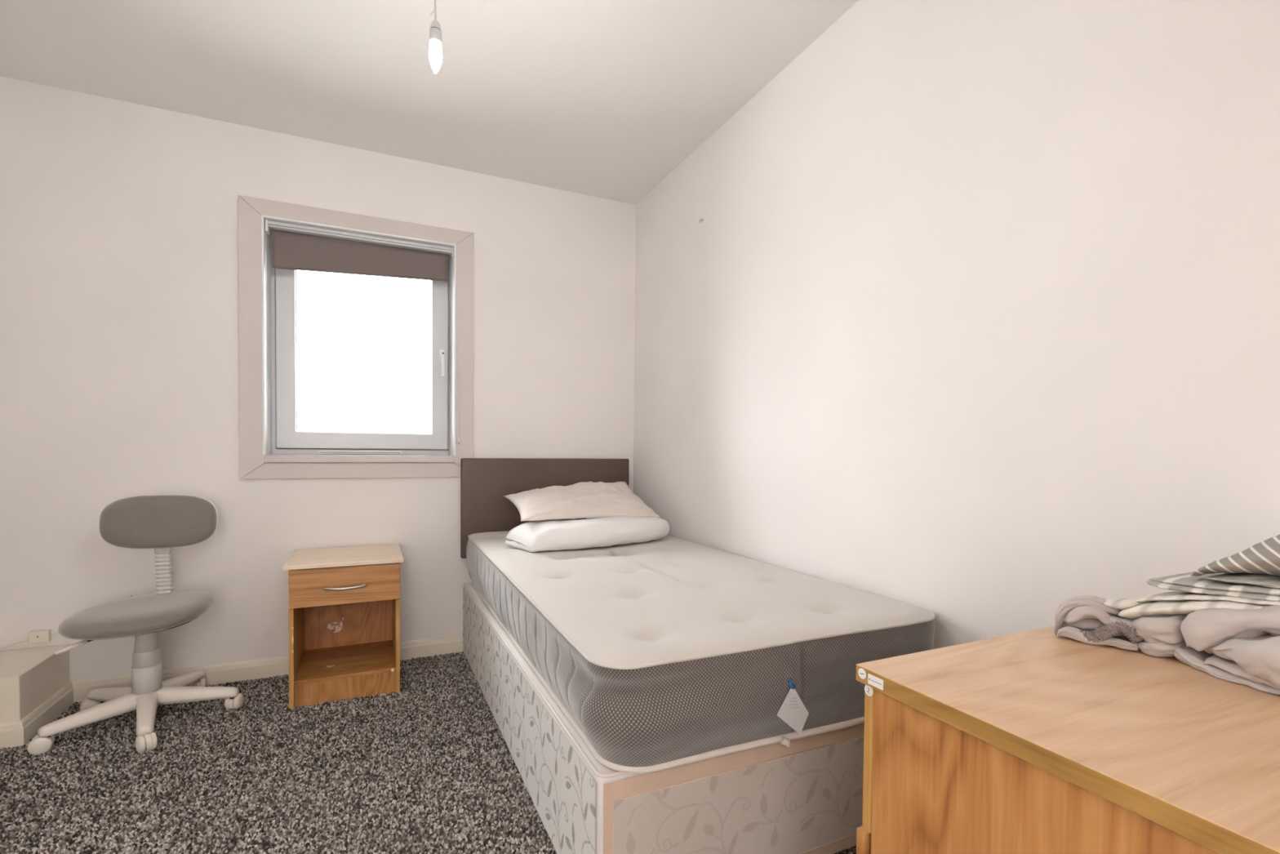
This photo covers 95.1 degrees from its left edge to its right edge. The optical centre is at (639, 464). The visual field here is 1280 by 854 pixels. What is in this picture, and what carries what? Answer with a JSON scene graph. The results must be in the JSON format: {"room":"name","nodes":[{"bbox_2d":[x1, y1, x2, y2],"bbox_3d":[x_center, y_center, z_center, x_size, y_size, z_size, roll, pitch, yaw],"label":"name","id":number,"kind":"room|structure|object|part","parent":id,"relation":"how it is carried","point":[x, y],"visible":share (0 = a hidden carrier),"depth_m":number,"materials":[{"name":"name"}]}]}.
{"room":"bedroom","nodes":[
{"label":"bedroom","id":0,"kind":"room"},
{"bbox_2d":[0,75,635,681],"bbox_3d":[-1.284,-0.256,2.832,2.623,2.356,0.281,0,1,-25],"label":"wall","id":1,"kind":"structure","parent":0,"point":[119,296],"depth_m":2.43,"materials":[{"name":"paint"}]},
{"bbox_2d":[0,628,58,648],"bbox_3d":[-2.310,0.662,2.215,0.232,0.062,0.027,0,2,-28],"label":"junction box","id":2,"kind":"object","parent":1,"relation":"attached to","point":[41,635],"visible":0.86,"depth_m":2.22,"materials":[{"name":"beige paint"}]},
{"bbox_2d":[71,635,463,702],"bbox_3d":[-1.128,0.884,2.773,2.393,0.083,0.015,0,1,-25],"label":"baseboard","id":3,"kind":"structure","parent":1,"relation":"attached to","point":[217,673],"depth_m":2.51,"materials":[{"name":"beige paint"}]},
{"bbox_2d":[238,195,474,479],"bbox_3d":[-1.298,-0.538,2.768,0.962,1.190,0.250,0,1,-25],"label":"window","id":4,"kind":"structure","parent":1,"relation":"in","point":[272,446],"depth_m":2.68,"materials":[{"name":"paint"}]},
{"bbox_3d":[-1.303,-0.029,2.775,0.784,0.033,0.240,0,1,-25],"label":"sill","id":5,"kind":"part","parent":4,"relation":"part of","materials":[{"name":"paint"}]},
{"bbox_3d":[-1.339,-0.553,2.854,0.778,1.010,0.060,0,1,-25],"label":"frame","id":6,"kind":"part","parent":4,"relation":"part of","materials":[{"name":"white plastic"}]},
{"bbox_2d":[318,449,401,454],"bbox_3d":[-1.346,-0.060,2.823,0.362,0.020,0.014,0,1,-25],"label":"vent","id":7,"kind":"object","parent":4,"relation":"attached to","point":[320,451],"depth_m":2.82,"materials":[{"name":"grey plastic"}]},
{"bbox_3d":[-1.328,-0.557,2.844,0.750,0.961,0.066,0,1,-25],"label":"sash","id":8,"kind":"part","parent":4,"relation":"part of","materials":[{"name":"white plastic"}]},
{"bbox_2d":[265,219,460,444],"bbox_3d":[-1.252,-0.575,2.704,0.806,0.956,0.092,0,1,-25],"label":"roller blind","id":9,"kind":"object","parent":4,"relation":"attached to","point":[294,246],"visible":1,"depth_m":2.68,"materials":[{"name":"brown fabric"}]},
{"bbox_3d":[-1.264,-1.039,2.696,0.760,0.026,0.046,0,1,-25],"label":"head rail","id":10,"kind":"part","parent":9,"relation":"part of","materials":[{"name":"white plastic"}]},
{"bbox_3d":[-0.899,-0.564,2.840,0.054,0.901,0.022,1,2,28],"label":"bead chain","id":11,"kind":"part","parent":9,"relation":"part of","materials":[{"name":"white plastic"}]},
{"bbox_3d":[-1.000,-0.550,2.953,0.026,0.060,0.012,0,1,-25],"label":"handle","id":12,"kind":"part","parent":4,"relation":"part of","materials":[{"name":"white plastic"}]},
{"bbox_3d":[-0.990,-0.504,2.935,0.020,0.128,0.032,0,1,-25],"label":"lever","id":13,"kind":"part","parent":4,"relation":"part of","materials":[{"name":"white plastic"}]},
{"bbox_2d":[0,651,856,853],"bbox_3d":[-0.456,1.002,1.043,2.823,0.060,3.925,0,1,-25],"label":"floor","id":14,"kind":"structure","parent":0,"point":[428,766],"depth_m":1.75,"materials":[{"name":"carpet"}]},
{"bbox_2d":[0,644,69,723],"bbox_3d":[-2.246,0.816,2.065,0.230,0.232,0.360,0,1,-25],"label":"boxing","id":15,"kind":"structure","parent":14,"relation":"on","point":[28,677],"depth_m":2.06,"materials":[{"name":"beige paint"}]},
{"bbox_2d":[0,720,23,749],"bbox_3d":[-2.161,0.895,1.900,0.245,0.083,0.015,0,1,-25],"label":"baseboard","id":16,"kind":"structure","parent":15,"relation":"attached to","point":[11,733],"depth_m":1.93,"materials":[{"name":"beige paint"}]},
{"bbox_2d":[20,681,73,744],"bbox_3d":[-2.132,0.890,2.111,0.015,0.083,0.375,0,1,-25],"label":"baseboard","id":17,"kind":"structure","parent":15,"relation":"attached to","point":[57,704],"depth_m":2.09,"materials":[{"name":"beige paint"}]},
{"bbox_2d":[26,493,244,755],"bbox_3d":[-1.779,0.527,2.127,0.560,0.816,0.588,0,1,-25],"label":"swivel chair","id":18,"kind":"object","parent":14,"relation":"on","point":[162,523],"visible":1,"depth_m":2.15,"materials":[{"name":"grey fabric"}]},
{"bbox_3d":[-1.879,0.850,2.008,0.060,0.060,0.261,1,2,33],"label":"leg","id":19,"kind":"part","parent":18,"relation":"part of","materials":[{"name":"white plastic"}]},
{"bbox_3d":[-1.941,0.846,2.173,0.261,0.060,0.060,1,1,15],"label":"leg","id":20,"kind":"part","parent":18,"relation":"part of","materials":[{"name":"white plastic"}]},
{"bbox_3d":[-1.808,0.538,2.124,0.416,0.078,0.400,0,1,-25],"label":"seat","id":21,"kind":"part","parent":18,"relation":"part of","materials":[{"name":"grey fabric"}]},
{"bbox_3d":[-1.702,0.852,2.017,0.060,0.060,0.261,-1,2,-39],"label":"leg","id":22,"kind":"part","parent":18,"relation":"part of","materials":[{"name":"white plastic"}]},
{"bbox_3d":[-1.837,0.218,2.240,0.358,0.202,0.052,0,1,-25],"label":"backrest","id":23,"kind":"part","parent":18,"relation":"part of","materials":[{"name":"grey fabric"}]},
{"bbox_3d":[-1.803,0.845,2.284,0.060,0.060,0.261,0,1,-3],"label":"leg","id":24,"kind":"part","parent":18,"relation":"part of","materials":[{"name":"white plastic"}]},
{"bbox_3d":[-1.655,0.848,2.187,0.261,0.060,0.060,0,1,-21],"label":"leg","id":25,"kind":"part","parent":18,"relation":"part of","materials":[{"name":"white plastic"}]},
{"bbox_2d":[282,543,403,709],"bbox_3d":[-1.236,0.654,2.473,0.422,0.554,0.429,0,1,-25],"label":"nightstand","id":26,"kind":"object","parent":14,"relation":"on","point":[344,611],"visible":1,"depth_m":2.37,"materials":[{"name":"laminate"}]},
{"bbox_3d":[-1.413,0.661,2.413,0.016,0.539,0.379,0,1,-25],"label":"panel","id":27,"kind":"part","parent":26,"relation":"part of","materials":[{"name":"laminate"}]},
{"bbox_3d":[-1.157,0.474,2.307,0.390,0.146,0.016,0,1,-25],"label":"drawer","id":28,"kind":"part","parent":26,"relation":"part of","materials":[{"name":"laminate"}]},
{"bbox_2d":[293,640,395,684],"bbox_3d":[-1.239,0.830,2.485,0.360,0.015,0.379,0,1,-25],"label":"shelf","id":29,"kind":"object","parent":26,"relation":"attached to","point":[324,664],"depth_m":2.44,"materials":[{"name":"laminate"}]},
{"bbox_3d":[-1.151,0.480,2.287,0.151,0.014,0.028,0,1,-25],"label":"handle","id":30,"kind":"part","parent":26,"relation":"part of","materials":[{"name":"silver metal"}]},
{"bbox_3d":[-1.318,0.649,2.656,0.360,0.515,0.008,0,1,-25],"label":"panel","id":31,"kind":"part","parent":26,"relation":"part of","materials":[{"name":"laminate"}]},
{"bbox_3d":[-1.072,0.661,2.570,0.016,0.539,0.379,0,1,-25],"label":"panel","id":32,"kind":"part","parent":26,"relation":"part of","materials":[{"name":"laminate"}]},
{"bbox_2d":[460,457,628,558],"bbox_3d":[-0.473,0.446,3.041,0.885,0.957,0.042,0,1,-25],"label":"headboard","id":33,"kind":"object","parent":14,"relation":"on","point":[484,482],"visible":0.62,"depth_m":2.92,"materials":[{"name":"brown"}]},
{"bbox_2d":[462,581,864,853],"bbox_3d":[-0.067,0.772,2.201,0.904,0.351,1.876,0,1,-25],"label":"base","id":34,"kind":"object","parent":14,"relation":"on","point":[806,797],"visible":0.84,"depth_m":1.36,"materials":[{"name":"beige fabric"}]},
{"bbox_2d":[466,530,935,773],"bbox_3d":[-0.039,0.472,2.140,0.956,0.268,1.945,0,1,-25],"label":"mattress","id":35,"kind":"object","parent":34,"relation":"on","point":[668,651],"visible":0.84,"depth_m":1.34,"materials":[{"name":"fabric"}]},
{"bbox_2d":[505,515,669,551],"bbox_3d":[-0.177,0.277,2.483,0.686,0.105,0.347,-1,2,-38],"label":"pillow","id":36,"kind":"object","parent":35,"relation":"on","point":[553,534],"visible":0.97,"depth_m":2.32,"materials":[{"name":"white fabric"}]},
{"bbox_2d":[502,481,662,520],"bbox_3d":[-0.271,0.166,2.689,0.762,0.158,0.487,0,2,-32],"label":"pillow","id":37,"kind":"object","parent":36,"relation":"on","point":[582,500],"visible":0.98,"depth_m":2.61,"materials":[{"name":"beige fabric"}]},
{"bbox_3d":[-0.045,0.352,2.134,0.930,0.027,1.897,0,1,-25],"label":"panel","id":38,"kind":"part","parent":35,"relation":"part of","materials":[{"name":"fabric"}]},
{"bbox_2d":[855,626,1279,853],"bbox_3d":[0.698,0.629,0.759,0.734,0.720,0.461,0,1,-25],"label":"dresser","id":39,"kind":"object","parent":14,"relation":"on","point":[1036,741],"visible":0.96,"depth_m":0.63,"materials":[{"name":"laminate"}]},
{"bbox_3d":[0.617,0.565,0.938,0.708,0.147,0.014,0,1,-25],"label":"drawer","id":40,"kind":"part","parent":39,"relation":"part of","materials":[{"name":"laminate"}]},
{"bbox_3d":[0.623,0.389,0.924,0.708,0.194,0.014,0,1,-25],"label":"drawer","id":41,"kind":"part","parent":39,"relation":"part of","materials":[{"name":"laminate"}]},
{"bbox_3d":[0.395,0.641,0.598,0.018,0.698,0.398,0,1,-25],"label":"panel","id":42,"kind":"part","parent":39,"relation":"part of","materials":[{"name":"laminate"}]},
{"bbox_2d":[1053,595,1279,694],"bbox_3d":[0.798,0.214,0.836,0.302,0.106,0.271,0,1,-25],"label":"blanket","id":43,"kind":"object","parent":39,"relation":"on","point":[1237,646],"visible":0.99,"depth_m":0.75,"materials":[{"name":"grey fabric"}]},
{"bbox_2d":[1103,533,1279,619],"bbox_3d":[0.848,0.153,0.842,0.274,0.155,0.216,0,1,-25],"label":"duvet cover","id":44,"kind":"object","parent":43,"relation":"on","point":[1249,578],"visible":0.99,"depth_m":0.77,"materials":[{"name":"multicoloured fabric"}]},
{"bbox_2d":[0,0,858,204],"bbox_3d":[-0.476,-1.416,1.077,2.823,0.060,4.125,0,1,-25],"label":"ceiling","id":45,"kind":"structure","parent":0,"point":[603,99],"depth_m":2.08,"materials":[{"name":"paint"}]},
{"bbox_2d":[429,0,441,73],"bbox_3d":[-0.454,-1.133,1.302,0.084,0.517,0.084,0,1,-25],"label":"pendant lamp","id":46,"kind":"object","parent":45,"relation":"hanging from","point":[435,32],"visible":1,"depth_m":1.30,"materials":[{"name":"white glass"}]},
{"bbox_3d":[-0.456,-0.907,1.307,0.027,0.064,0.027,0,1,-25],"label":"bulb","id":47,"kind":"part","parent":46,"relation":"part of","materials":[{"name":"white glass"}]},
{"bbox_2d":[633,0,1279,648],"bbox_3d":[0.749,-0.210,1.676,0.100,2.356,4.125,0,1,-25],"label":"wall","id":48,"kind":"structure","parent":0,"point":[970,317],"depth_m":1.42,"materials":[{"name":"paint"}]}
]}

